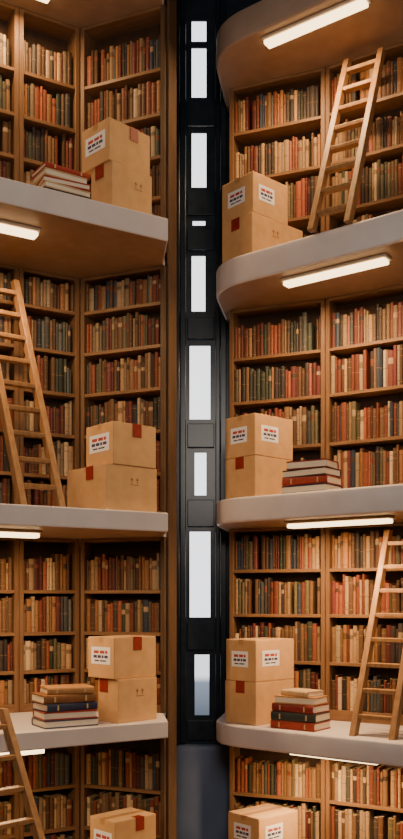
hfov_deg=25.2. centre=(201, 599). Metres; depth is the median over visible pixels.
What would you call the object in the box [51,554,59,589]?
book
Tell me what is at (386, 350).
book
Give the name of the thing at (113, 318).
book
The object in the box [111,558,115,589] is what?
book
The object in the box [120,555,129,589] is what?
book
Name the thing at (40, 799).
book
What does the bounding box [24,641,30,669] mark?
book
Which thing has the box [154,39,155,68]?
book
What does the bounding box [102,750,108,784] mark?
book
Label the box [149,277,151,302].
book
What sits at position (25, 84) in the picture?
book
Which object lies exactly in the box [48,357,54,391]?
book
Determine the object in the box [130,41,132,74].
book
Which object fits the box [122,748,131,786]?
book
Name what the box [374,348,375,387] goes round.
book
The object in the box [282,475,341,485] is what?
book
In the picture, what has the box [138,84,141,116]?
book
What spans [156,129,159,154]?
book
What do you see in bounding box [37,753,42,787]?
book
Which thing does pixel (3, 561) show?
book
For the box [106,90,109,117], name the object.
book
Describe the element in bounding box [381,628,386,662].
book
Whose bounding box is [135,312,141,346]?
book
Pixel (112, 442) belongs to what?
cardboard box
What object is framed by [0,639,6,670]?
book
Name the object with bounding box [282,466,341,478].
book
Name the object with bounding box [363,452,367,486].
book
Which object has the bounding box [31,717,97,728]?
book
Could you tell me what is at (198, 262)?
window
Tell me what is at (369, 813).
book
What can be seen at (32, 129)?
book
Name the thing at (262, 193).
print
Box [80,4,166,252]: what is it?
bookcase
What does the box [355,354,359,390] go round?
book
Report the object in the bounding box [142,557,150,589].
book
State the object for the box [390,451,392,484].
book
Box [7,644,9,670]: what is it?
book
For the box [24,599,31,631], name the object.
book
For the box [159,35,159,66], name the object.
book
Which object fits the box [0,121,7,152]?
book
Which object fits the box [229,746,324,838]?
bookcase
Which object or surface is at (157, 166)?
book
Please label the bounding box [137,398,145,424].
book
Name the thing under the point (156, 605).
book
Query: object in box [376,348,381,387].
book
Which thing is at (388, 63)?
book
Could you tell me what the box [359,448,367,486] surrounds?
book
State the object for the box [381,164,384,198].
book
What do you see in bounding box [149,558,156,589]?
book
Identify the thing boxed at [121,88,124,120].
book
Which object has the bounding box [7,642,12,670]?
book
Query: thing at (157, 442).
book
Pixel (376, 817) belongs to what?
book
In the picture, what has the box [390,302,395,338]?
book
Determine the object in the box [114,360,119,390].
book
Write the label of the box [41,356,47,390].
book
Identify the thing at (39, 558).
book
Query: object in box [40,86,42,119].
book
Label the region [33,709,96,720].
book
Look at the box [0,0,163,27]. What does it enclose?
floor
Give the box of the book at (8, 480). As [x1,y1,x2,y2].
[7,479,9,503]
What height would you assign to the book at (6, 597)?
0.355 m
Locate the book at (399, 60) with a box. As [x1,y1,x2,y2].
[397,57,401,92]
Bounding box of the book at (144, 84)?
[142,83,145,115]
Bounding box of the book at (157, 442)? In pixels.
[156,441,159,471]
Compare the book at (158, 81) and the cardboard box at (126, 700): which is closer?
the cardboard box at (126, 700)
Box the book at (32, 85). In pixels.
[30,83,34,117]
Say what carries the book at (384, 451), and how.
on the bookcase at (344, 304)
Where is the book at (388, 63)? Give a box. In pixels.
[386,61,390,95]
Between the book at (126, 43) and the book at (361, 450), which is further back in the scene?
the book at (361, 450)
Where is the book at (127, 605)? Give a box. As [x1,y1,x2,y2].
[125,603,129,631]
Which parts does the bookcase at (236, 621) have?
panel, shelf, shelf, cornice, shelf, panel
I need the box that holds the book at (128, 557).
[127,556,136,589]
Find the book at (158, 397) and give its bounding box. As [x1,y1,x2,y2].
[158,397,159,428]
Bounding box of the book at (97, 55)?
[94,50,100,83]
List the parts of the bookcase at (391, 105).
panel, shelf, shelf, cornice, shelf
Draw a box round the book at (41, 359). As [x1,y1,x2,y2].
[40,358,43,389]
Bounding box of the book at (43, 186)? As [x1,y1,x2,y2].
[43,186,90,198]
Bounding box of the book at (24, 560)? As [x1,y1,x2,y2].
[24,560,25,589]
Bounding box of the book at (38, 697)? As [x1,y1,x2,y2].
[31,692,95,704]
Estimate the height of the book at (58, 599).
0.355 m
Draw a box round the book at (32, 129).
[29,126,34,159]
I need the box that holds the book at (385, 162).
[385,162,387,197]
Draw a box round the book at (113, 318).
[112,317,116,349]
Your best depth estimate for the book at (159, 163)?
8.89 m
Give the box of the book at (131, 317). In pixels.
[129,315,134,347]
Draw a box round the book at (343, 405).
[341,402,348,440]
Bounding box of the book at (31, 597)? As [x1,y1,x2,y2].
[26,596,34,631]
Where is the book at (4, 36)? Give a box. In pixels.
[3,35,5,64]
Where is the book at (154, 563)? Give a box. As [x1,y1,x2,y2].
[152,561,156,589]
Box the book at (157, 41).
[156,40,158,67]
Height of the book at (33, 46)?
0.308 m
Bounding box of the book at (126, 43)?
[125,42,127,75]
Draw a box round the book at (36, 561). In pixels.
[34,559,38,589]
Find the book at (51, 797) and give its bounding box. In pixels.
[48,795,53,828]
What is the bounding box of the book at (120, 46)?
[119,45,121,77]
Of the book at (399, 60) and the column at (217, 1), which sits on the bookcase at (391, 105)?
the book at (399, 60)
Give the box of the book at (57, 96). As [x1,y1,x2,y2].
[53,93,60,124]
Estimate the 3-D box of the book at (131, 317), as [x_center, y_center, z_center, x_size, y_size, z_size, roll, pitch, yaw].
[-0.681,-2.687,9.074,0.030,0.334,0.157,0,0,23]
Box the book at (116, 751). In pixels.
[115,748,123,786]
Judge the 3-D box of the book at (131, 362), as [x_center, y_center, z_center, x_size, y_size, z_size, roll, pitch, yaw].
[-0.674,-2.254,9.080,0.048,0.308,0.153,0,0,23]
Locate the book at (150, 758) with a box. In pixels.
[148,755,152,789]
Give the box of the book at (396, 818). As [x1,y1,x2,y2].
[393,813,400,838]
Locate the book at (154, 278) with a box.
[152,275,156,301]
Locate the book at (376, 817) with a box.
[374,815,379,838]
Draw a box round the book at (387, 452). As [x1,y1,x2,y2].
[386,451,389,484]
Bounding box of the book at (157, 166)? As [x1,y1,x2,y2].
[156,165,158,195]
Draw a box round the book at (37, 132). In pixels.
[35,130,40,161]
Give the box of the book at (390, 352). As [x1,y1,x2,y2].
[388,350,392,385]
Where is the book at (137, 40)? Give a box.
[137,40,138,72]
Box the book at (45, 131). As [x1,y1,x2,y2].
[44,130,47,161]
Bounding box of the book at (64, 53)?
[62,51,66,83]
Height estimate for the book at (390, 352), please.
0.372 m
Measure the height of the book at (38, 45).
0.320 m
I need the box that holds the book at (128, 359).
[127,358,130,389]
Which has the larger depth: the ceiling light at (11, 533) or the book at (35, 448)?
the book at (35, 448)
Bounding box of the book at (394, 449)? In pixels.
[393,448,395,483]
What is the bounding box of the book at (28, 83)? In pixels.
[27,82,29,116]
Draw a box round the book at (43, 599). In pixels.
[38,597,45,631]
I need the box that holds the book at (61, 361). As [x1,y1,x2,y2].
[58,358,63,392]
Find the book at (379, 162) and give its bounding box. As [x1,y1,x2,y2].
[377,160,383,199]
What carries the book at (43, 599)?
on the bookcase at (29, 548)
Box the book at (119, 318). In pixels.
[118,317,121,348]
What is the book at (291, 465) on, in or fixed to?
on the book at (323, 470)
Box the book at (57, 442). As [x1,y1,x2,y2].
[55,441,60,474]
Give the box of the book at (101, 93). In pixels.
[100,91,103,121]
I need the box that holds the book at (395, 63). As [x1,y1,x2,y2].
[394,61,396,93]
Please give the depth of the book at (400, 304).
9.07 m
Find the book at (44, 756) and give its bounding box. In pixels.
[43,755,46,786]
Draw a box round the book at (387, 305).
[386,304,389,338]
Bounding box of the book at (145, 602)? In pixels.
[143,600,154,631]
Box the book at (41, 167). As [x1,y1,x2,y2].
[31,161,89,181]
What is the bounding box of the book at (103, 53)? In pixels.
[101,50,107,81]
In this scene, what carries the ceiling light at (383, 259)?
attached to the floor at (249, 280)
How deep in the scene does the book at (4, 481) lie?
8.85 m
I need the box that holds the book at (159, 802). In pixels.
[159,802,159,833]
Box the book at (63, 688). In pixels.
[40,684,93,694]
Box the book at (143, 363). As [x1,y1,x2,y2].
[141,362,144,387]
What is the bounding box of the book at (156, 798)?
[154,795,159,833]
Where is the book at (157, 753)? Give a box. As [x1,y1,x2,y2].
[156,752,159,789]
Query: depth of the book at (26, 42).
8.96 m
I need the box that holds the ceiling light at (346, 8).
[261,0,370,48]
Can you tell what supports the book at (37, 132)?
on the bookcase at (51, 34)
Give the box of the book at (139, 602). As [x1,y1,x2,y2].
[137,600,142,631]
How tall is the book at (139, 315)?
0.326 m
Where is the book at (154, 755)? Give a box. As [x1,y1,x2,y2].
[153,753,155,789]
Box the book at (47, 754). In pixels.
[43,752,50,786]
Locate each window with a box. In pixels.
[189,345,210,419]
[189,531,210,617]
[191,20,206,41]
[191,47,206,97]
[191,132,206,187]
[191,255,205,311]
[192,220,205,225]
[194,452,206,495]
[194,654,209,715]
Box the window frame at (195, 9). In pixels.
[164,0,260,743]
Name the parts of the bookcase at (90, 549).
panel, shelf, shelf, shelf, cornice, panel, panel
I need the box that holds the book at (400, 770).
[398,767,402,807]
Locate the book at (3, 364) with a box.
[1,362,5,378]
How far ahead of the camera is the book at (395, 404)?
9.10 m
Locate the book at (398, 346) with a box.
[397,345,399,384]
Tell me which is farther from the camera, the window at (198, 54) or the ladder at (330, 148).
the window at (198, 54)
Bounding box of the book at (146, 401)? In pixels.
[146,401,147,425]
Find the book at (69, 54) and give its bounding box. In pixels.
[67,52,71,84]
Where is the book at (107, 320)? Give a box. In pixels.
[105,318,109,349]
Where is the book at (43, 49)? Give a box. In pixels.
[41,47,45,76]
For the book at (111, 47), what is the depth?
9.10 m
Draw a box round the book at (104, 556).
[102,554,111,589]
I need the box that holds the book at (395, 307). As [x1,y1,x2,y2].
[393,305,397,337]
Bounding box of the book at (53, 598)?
[52,597,55,631]
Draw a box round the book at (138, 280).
[136,279,139,303]
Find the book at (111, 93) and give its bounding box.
[109,91,114,117]
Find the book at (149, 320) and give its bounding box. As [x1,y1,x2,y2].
[148,319,150,344]
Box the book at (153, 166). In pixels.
[152,165,155,196]
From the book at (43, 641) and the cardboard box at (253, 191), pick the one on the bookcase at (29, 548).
the book at (43, 641)
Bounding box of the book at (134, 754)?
[132,751,142,787]
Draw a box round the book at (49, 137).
[48,136,51,162]
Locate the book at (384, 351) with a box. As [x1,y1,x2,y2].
[383,350,385,386]
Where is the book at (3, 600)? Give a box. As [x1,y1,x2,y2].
[0,598,5,632]
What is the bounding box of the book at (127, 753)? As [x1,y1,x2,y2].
[125,750,135,786]
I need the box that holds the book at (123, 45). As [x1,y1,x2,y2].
[122,43,124,76]
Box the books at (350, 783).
[0,33,402,838]
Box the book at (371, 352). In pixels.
[370,351,373,388]
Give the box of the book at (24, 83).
[24,83,24,114]
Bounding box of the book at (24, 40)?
[24,40,25,70]
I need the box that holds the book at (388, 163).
[387,162,390,197]
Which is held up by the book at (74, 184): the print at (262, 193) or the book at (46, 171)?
the book at (46, 171)
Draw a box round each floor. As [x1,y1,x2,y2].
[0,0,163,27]
[0,177,167,278]
[0,503,167,539]
[0,709,167,752]
[216,0,402,113]
[216,210,402,324]
[216,484,402,531]
[216,713,402,766]
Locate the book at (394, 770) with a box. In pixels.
[391,769,397,807]
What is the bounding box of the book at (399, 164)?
[398,163,401,194]
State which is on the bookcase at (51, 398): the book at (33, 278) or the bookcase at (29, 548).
the book at (33, 278)
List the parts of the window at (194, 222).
pane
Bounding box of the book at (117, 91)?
[115,89,119,119]
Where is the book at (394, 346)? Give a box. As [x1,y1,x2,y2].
[393,345,396,385]
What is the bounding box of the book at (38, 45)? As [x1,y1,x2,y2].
[37,44,40,75]
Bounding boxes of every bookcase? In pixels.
[0,1,18,180]
[0,263,18,503]
[0,537,18,712]
[0,765,18,838]
[19,8,79,182]
[19,267,79,484]
[19,538,79,711]
[19,746,79,838]
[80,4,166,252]
[80,265,166,512]
[80,537,166,712]
[80,738,166,838]
[229,67,324,236]
[229,299,324,460]
[229,527,324,694]
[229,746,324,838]
[325,42,402,230]
[325,284,402,459]
[325,523,402,725]
[325,759,402,838]
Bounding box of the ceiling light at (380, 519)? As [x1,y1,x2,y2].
[284,515,395,528]
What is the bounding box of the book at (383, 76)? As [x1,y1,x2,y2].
[381,65,385,97]
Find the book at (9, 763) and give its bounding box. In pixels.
[4,760,11,786]
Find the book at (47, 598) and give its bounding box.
[46,597,49,631]
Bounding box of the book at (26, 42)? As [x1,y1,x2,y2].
[26,42,27,71]
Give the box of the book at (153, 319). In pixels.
[151,318,156,344]
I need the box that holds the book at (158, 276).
[157,275,159,300]
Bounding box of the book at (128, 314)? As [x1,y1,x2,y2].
[127,313,131,347]
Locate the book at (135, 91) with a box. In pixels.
[133,89,137,117]
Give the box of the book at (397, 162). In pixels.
[395,159,399,195]
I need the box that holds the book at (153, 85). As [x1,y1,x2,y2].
[151,82,155,113]
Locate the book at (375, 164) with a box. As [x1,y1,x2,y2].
[374,162,376,200]
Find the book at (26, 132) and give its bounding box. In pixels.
[25,131,27,157]
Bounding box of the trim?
[167,0,176,838]
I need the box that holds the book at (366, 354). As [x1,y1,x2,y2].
[363,350,369,389]
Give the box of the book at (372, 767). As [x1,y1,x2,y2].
[370,765,377,804]
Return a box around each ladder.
[0,279,65,506]
[0,707,45,838]
[307,47,385,232]
[349,530,402,739]
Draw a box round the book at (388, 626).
[387,625,394,662]
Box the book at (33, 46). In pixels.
[30,44,36,73]
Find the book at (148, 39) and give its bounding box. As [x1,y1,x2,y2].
[146,37,151,70]
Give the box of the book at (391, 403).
[390,402,393,436]
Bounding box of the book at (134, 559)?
[133,558,135,589]
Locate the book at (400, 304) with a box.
[398,302,402,336]
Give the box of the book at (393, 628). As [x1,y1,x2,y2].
[391,626,397,662]
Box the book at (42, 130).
[40,129,43,161]
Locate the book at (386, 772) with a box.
[383,767,392,806]
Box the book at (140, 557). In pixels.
[139,556,146,589]
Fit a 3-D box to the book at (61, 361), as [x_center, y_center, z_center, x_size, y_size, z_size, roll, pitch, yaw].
[-1.459,-2.277,9.210,0.053,0.355,0.147,0,0,-30]
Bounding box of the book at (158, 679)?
[157,678,159,703]
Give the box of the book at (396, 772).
[395,770,397,807]
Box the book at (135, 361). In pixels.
[134,360,137,388]
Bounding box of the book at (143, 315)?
[143,315,145,345]
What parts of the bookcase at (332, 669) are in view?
panel, shelf, shelf, shelf, cornice, panel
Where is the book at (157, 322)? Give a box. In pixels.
[155,320,159,343]
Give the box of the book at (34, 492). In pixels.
[31,489,38,505]
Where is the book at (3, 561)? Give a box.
[1,559,5,589]
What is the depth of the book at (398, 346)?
9.08 m
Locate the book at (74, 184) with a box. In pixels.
[37,175,89,191]
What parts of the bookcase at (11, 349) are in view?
panel, shelf, shelf, shelf, cornice, shelf, panel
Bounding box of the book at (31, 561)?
[24,559,33,589]
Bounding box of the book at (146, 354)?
[145,353,147,387]
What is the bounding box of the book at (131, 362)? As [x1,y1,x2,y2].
[129,359,133,389]
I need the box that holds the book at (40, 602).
[39,601,42,631]
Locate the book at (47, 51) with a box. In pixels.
[46,50,49,77]
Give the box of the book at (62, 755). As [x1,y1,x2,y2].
[59,752,64,784]
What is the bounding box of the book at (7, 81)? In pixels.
[5,79,9,110]
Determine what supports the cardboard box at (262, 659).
on the cardboard box at (248, 703)
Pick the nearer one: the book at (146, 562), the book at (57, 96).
the book at (146, 562)
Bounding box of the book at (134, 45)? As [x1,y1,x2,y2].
[132,43,136,73]
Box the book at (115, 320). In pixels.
[114,319,117,348]
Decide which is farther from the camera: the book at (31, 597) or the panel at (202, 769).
the panel at (202, 769)
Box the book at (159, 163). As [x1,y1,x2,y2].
[159,163,159,194]
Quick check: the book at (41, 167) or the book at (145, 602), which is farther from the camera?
the book at (145, 602)
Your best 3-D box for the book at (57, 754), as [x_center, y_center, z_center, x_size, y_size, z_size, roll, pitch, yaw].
[-1.497,1.717,9.197,0.054,0.326,0.162,0,0,-30]
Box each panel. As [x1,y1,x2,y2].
[177,744,228,838]
[187,101,213,127]
[187,191,213,215]
[187,229,213,250]
[187,317,213,339]
[187,424,213,447]
[187,500,213,526]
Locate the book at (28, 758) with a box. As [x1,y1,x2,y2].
[25,754,32,787]
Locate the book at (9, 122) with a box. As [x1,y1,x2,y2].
[8,121,11,153]
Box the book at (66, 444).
[61,442,68,475]
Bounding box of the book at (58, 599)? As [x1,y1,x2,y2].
[56,597,60,631]
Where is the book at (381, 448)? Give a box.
[380,447,387,484]
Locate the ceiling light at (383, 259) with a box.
[280,253,391,287]
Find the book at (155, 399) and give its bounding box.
[154,398,157,428]
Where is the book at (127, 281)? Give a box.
[124,278,131,305]
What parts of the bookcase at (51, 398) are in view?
panel, shelf, panel, shelf, shelf, shelf, shelf, cornice, panel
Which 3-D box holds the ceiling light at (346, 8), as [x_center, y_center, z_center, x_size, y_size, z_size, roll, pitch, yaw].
[1.090,-5.565,8.680,1.130,0.070,0.150,0,0,36]
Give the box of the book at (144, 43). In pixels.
[143,41,145,70]
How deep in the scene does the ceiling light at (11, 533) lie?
7.94 m
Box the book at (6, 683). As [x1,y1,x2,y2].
[5,681,7,704]
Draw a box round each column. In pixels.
[177,0,179,743]
[180,0,185,742]
[216,0,219,742]
[220,0,225,716]
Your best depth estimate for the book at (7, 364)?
8.85 m
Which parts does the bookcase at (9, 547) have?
panel, shelf, shelf, shelf, cornice, panel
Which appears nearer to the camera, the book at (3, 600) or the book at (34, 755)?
the book at (3, 600)
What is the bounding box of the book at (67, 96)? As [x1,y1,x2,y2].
[65,94,69,127]
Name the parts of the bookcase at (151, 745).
panel, shelf, shelf, panel, panel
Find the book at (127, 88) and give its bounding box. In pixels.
[125,85,129,119]
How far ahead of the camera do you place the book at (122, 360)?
9.05 m
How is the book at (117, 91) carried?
on the bookcase at (152, 22)
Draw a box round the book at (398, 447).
[396,444,402,483]
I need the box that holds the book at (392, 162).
[391,161,394,196]
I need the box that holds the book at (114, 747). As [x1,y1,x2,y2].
[109,747,117,785]
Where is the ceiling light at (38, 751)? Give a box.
[0,749,44,754]
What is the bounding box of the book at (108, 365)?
[106,362,110,391]
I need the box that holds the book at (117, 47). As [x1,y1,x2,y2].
[116,46,118,77]
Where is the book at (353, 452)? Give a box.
[351,450,358,487]
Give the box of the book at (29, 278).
[27,277,31,303]
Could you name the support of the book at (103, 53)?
on the bookcase at (152, 22)
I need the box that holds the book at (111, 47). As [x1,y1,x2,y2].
[110,46,114,79]
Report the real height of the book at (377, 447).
0.419 m
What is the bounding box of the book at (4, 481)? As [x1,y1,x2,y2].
[0,479,6,503]
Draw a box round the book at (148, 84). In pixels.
[146,81,151,114]
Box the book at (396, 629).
[396,629,397,663]
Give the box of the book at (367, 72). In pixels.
[365,69,369,97]
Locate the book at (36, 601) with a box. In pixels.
[35,600,38,631]
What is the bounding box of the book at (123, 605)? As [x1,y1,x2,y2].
[122,604,124,631]
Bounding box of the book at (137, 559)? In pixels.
[136,558,138,589]
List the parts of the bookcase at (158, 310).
panel, shelf, shelf, shelf, shelf, cornice, panel, panel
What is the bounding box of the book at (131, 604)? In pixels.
[130,603,133,631]
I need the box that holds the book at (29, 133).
[28,132,31,158]
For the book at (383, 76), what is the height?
0.345 m
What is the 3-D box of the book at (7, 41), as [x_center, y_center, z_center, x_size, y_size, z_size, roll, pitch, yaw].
[-1.938,-5.379,8.919,0.034,0.279,0.141,0,0,-30]
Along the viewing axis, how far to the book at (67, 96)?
9.16 m
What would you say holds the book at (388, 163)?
on the bookcase at (391, 105)
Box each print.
[88,134,101,144]
[88,139,102,152]
[92,436,105,442]
[92,441,106,449]
[93,655,107,661]
[94,650,106,653]
[96,833,108,838]
[230,194,242,204]
[233,434,244,441]
[234,658,245,664]
[236,826,247,830]
[236,830,248,838]
[261,192,272,201]
[263,432,275,439]
[265,657,276,663]
[268,827,280,831]
[268,831,280,838]
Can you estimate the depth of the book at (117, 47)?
9.07 m
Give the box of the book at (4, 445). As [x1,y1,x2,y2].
[3,439,6,470]
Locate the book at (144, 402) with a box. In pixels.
[144,402,145,425]
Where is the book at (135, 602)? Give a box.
[134,601,136,631]
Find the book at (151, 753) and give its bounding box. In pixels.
[145,752,154,788]
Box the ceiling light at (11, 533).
[0,528,42,537]
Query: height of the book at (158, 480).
0.315 m
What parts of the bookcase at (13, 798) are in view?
panel, shelf, panel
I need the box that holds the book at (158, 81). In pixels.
[156,80,159,112]
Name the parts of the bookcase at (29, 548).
panel, panel, shelf, shelf, shelf, cornice, panel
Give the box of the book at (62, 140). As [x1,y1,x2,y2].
[58,134,65,166]
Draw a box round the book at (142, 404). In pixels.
[141,403,143,424]
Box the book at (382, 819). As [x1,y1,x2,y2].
[378,814,387,838]
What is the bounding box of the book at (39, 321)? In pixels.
[37,319,41,347]
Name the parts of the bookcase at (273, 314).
panel, shelf, shelf, cornice, shelf, panel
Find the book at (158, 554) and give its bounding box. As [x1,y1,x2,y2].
[157,553,159,589]
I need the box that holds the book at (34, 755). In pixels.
[33,754,35,787]
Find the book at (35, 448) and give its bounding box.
[29,445,38,473]
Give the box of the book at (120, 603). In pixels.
[118,601,127,631]
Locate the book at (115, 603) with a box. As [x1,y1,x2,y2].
[113,601,117,631]
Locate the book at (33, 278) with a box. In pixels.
[32,277,35,304]
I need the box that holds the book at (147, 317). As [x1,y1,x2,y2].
[145,315,151,345]
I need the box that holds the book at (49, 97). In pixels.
[47,94,51,122]
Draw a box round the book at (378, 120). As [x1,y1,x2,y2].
[376,118,380,149]
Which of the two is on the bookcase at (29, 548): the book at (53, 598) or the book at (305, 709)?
the book at (53, 598)
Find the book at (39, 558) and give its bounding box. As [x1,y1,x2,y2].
[35,557,42,589]
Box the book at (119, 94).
[117,93,120,120]
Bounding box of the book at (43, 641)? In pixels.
[37,638,45,669]
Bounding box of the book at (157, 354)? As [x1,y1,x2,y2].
[155,352,159,386]
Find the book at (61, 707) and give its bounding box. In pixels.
[32,701,96,712]
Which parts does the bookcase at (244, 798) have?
panel, shelf, panel, panel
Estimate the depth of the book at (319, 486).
8.62 m
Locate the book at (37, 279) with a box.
[36,278,39,305]
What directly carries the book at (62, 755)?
on the bookcase at (71, 791)
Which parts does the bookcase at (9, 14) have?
panel, shelf, shelf, shelf, cornice, panel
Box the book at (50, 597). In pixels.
[50,597,51,631]
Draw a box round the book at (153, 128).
[151,126,156,155]
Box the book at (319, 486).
[281,483,341,493]
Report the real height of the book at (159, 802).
0.310 m
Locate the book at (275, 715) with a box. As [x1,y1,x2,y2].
[271,711,329,722]
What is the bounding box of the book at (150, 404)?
[148,402,153,426]
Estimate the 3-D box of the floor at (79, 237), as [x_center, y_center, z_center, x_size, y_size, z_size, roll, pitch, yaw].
[-1.603,-3.395,8.545,2.593,0.210,3.701,0,0,0]
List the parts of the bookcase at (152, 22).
panel, shelf, shelf, cornice, shelf, shelf, panel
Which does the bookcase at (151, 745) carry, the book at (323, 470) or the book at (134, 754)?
the book at (134, 754)
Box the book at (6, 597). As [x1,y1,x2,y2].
[1,596,7,632]
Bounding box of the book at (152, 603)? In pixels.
[152,603,153,631]
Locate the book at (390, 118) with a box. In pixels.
[387,116,393,146]
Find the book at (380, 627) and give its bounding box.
[378,625,385,662]
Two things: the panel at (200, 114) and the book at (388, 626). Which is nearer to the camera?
the book at (388, 626)
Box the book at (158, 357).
[158,357,159,386]
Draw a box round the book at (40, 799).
[37,796,42,827]
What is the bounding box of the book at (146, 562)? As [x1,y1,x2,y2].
[144,560,148,589]
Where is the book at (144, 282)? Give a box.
[142,279,146,303]
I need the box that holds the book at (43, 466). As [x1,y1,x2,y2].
[41,447,45,473]
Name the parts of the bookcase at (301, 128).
panel, shelf, cornice, shelf, shelf, panel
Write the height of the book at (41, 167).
0.050 m
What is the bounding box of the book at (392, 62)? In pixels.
[391,61,393,94]
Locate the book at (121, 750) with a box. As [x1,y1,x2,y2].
[118,748,128,786]
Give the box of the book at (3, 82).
[2,81,5,109]
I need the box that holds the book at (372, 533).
[370,531,374,567]
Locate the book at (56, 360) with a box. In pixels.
[55,359,58,391]
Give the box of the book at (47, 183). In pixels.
[39,180,90,197]
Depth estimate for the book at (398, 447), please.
9.08 m
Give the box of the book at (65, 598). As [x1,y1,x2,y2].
[64,597,67,630]
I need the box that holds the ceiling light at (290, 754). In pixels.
[290,754,378,764]
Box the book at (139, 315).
[139,315,140,345]
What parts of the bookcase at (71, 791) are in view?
panel, shelf, shelf, panel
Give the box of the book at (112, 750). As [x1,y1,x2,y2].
[111,747,119,785]
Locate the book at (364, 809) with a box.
[360,808,367,838]
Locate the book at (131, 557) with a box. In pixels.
[131,557,133,589]
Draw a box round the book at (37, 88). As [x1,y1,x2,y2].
[35,85,39,118]
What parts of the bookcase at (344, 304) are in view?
panel, shelf, shelf, shelf, cornice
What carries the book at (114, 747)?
on the bookcase at (151, 745)
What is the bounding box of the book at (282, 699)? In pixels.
[274,694,327,705]
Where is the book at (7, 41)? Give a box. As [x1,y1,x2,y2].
[6,39,9,65]
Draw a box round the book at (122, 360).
[120,358,126,390]
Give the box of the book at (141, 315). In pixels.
[141,315,142,345]
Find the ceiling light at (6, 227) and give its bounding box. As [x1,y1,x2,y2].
[0,219,40,239]
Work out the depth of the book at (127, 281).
9.03 m
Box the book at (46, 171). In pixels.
[33,167,86,185]
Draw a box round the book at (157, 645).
[156,643,159,670]
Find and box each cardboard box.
[67,463,156,511]
[82,117,149,176]
[86,421,155,468]
[88,635,155,678]
[90,807,155,838]
[91,159,151,214]
[98,676,156,723]
[222,171,287,224]
[222,212,302,263]
[225,413,292,459]
[225,455,291,498]
[225,679,293,725]
[226,637,293,681]
[228,803,297,838]
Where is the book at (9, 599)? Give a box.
[8,598,11,631]
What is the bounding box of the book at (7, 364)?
[6,362,8,379]
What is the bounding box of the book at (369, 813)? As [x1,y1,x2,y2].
[366,809,373,838]
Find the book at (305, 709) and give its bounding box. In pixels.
[272,702,328,713]
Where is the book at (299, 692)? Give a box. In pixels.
[281,688,323,697]
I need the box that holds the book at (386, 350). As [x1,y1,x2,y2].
[386,350,387,386]
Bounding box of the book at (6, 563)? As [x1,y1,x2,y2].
[6,563,7,589]
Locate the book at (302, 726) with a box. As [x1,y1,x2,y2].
[270,720,330,731]
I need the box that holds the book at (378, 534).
[375,531,383,567]
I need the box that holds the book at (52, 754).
[49,752,54,785]
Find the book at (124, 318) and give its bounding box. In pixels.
[122,316,126,347]
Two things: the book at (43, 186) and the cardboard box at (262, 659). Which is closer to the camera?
the book at (43, 186)
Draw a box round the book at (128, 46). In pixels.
[127,44,129,75]
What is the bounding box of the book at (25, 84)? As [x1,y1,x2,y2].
[25,84,26,115]
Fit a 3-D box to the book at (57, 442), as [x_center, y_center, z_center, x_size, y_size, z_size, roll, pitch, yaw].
[-1.479,-1.438,9.184,0.034,0.355,0.153,0,0,-30]
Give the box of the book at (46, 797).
[41,794,49,828]
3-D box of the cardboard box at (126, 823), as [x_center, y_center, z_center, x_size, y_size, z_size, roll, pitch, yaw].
[-0.727,2.265,8.359,0.491,0.546,0.376,0,0,-44]
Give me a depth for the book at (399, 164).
9.07 m
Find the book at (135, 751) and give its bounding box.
[130,751,135,787]
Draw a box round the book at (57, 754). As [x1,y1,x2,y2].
[50,751,59,785]
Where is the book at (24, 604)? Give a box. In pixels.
[24,604,25,631]
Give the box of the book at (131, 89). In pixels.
[130,88,133,118]
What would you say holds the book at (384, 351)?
on the bookcase at (344, 304)
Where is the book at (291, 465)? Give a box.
[286,458,338,469]
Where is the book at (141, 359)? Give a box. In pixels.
[138,355,144,388]
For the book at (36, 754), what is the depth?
9.01 m
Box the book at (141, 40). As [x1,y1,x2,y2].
[139,38,144,71]
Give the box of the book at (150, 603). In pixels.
[149,601,157,631]
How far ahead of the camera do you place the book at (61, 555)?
9.15 m
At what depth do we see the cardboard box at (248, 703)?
9.13 m
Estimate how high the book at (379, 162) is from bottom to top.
0.420 m
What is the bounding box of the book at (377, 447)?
[376,446,379,485]
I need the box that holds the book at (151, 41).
[150,40,153,69]
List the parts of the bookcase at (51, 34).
panel, shelf, panel, shelf, shelf, cornice, panel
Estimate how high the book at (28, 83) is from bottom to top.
0.365 m
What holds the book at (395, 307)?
on the bookcase at (344, 304)
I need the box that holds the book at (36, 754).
[36,754,37,787]
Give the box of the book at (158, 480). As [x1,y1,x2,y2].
[157,479,159,510]
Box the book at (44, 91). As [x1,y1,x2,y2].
[43,89,46,120]
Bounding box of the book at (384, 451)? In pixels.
[383,450,386,484]
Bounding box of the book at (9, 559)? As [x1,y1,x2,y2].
[4,557,11,589]
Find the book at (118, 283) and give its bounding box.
[117,282,120,306]
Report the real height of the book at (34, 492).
0.282 m
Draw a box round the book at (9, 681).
[3,679,11,704]
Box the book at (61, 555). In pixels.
[60,554,62,589]
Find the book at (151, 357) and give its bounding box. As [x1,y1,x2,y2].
[148,353,154,387]
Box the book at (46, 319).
[42,317,49,348]
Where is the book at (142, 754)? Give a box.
[136,753,144,787]
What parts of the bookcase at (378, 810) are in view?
panel, shelf, panel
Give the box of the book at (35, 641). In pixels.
[32,640,40,669]
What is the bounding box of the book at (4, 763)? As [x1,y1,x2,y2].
[3,761,6,787]
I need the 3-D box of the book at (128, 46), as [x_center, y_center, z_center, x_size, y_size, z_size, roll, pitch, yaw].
[-0.704,-5.402,9.084,0.029,0.323,0.159,0,0,23]
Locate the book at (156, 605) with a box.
[154,603,159,631]
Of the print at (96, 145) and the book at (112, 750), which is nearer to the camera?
the print at (96, 145)
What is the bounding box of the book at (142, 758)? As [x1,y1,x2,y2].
[140,755,144,788]
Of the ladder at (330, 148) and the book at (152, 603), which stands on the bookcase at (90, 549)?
the book at (152, 603)
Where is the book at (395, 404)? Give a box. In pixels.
[394,403,396,435]
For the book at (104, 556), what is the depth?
9.14 m

